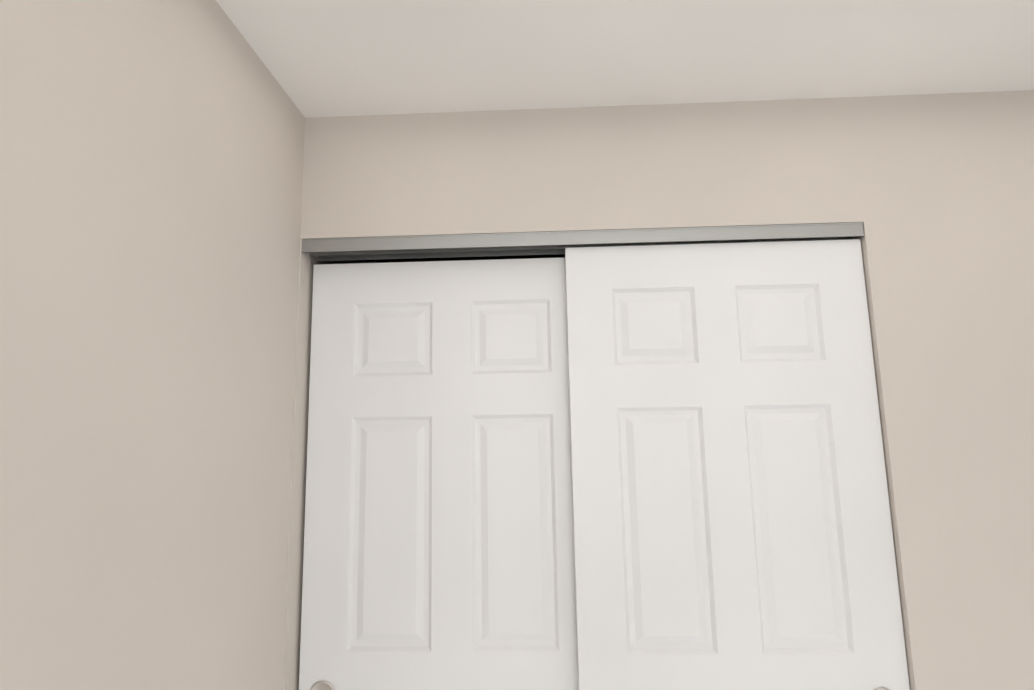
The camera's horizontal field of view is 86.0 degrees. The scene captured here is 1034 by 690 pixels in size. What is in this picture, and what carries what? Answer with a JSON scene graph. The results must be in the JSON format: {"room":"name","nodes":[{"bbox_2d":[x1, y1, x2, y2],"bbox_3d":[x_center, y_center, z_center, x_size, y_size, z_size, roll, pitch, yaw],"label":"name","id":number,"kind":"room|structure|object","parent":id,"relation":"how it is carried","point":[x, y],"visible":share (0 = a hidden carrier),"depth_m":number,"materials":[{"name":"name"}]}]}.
{"room":"bedroom","nodes":[
{"label":"bedroom","id":0,"kind":"room"},
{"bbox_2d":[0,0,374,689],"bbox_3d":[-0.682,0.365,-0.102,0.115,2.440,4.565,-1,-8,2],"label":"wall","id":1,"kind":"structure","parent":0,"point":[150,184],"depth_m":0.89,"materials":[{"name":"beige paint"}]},
{"bbox_2d":[375,254,564,262],"bbox_3d":[0.257,0.619,1.793,1.620,2.440,0.675,-1,-8,2],"label":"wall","id":2,"kind":"structure","parent":0,"point":[470,258],"depth_m":2.19,"materials":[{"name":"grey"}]},
{"bbox_2d":[216,0,1033,117],"bbox_3d":[1.921,-0.666,1.850,5.600,0.060,8.700,-1,-8,2],"label":"ceiling","id":3,"kind":"structure","parent":0,"point":[327,58],"depth_m":1.29,"materials":[{"name":"white paint"}]},
{"bbox_2d":[283,90,1033,689],"bbox_3d":[0.937,0.547,1.378,3.010,2.440,0.115,-1,-8,2],"label":"wall","id":4,"kind":"structure","parent":0,"point":[933,194],"depth_m":1.46,"materials":[{"name":"beige paint"}]},
{"bbox_2d":[299,258,577,689],"bbox_3d":[-0.162,0.774,1.405,0.772,2.030,0.035,-1,-8,2],"label":"closet door","id":5,"kind":"structure","parent":4,"relation":"in","point":[438,542],"depth_m":1.45,"materials":[{"name":"white paint"}]},
{"bbox_2d":[311,680,333,689],"bbox_3d":[-0.486,0.872,1.384,0.064,0.064,0.005,-1,-8,2],"label":"door pull","id":6,"kind":"object","parent":5,"relation":"attached to","point":[322,685],"visible":1,"depth_m":1.39,"materials":[{"name":"grey metal"}]},
{"bbox_2d":[302,222,863,260],"bbox_3d":[0.164,-0.277,1.520,1.483,0.037,0.104,-1,-8,2],"label":"track rail","id":7,"kind":"object","parent":4,"relation":"attached to","point":[447,246],"visible":0.88,"depth_m":1.48,"materials":[{"name":"silver metal"}]},
{"bbox_2d":[565,239,909,689],"bbox_3d":[0.534,0.745,1.341,0.772,2.044,0.035,-1,-8,2],"label":"closet door","id":8,"kind":"structure","parent":4,"relation":"in","point":[732,526],"depth_m":1.39,"materials":[{"name":"white paint"}]},
{"bbox_2d":[875,687,888,689],"bbox_3d":[0.857,0.835,1.297,0.064,0.064,0.005,-1,-8,2],"label":"door pull","id":9,"kind":"object","parent":8,"relation":"attached to","point":[881,688],"visible":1,"depth_m":1.30,"materials":[{"name":"grey metal"}]}
]}

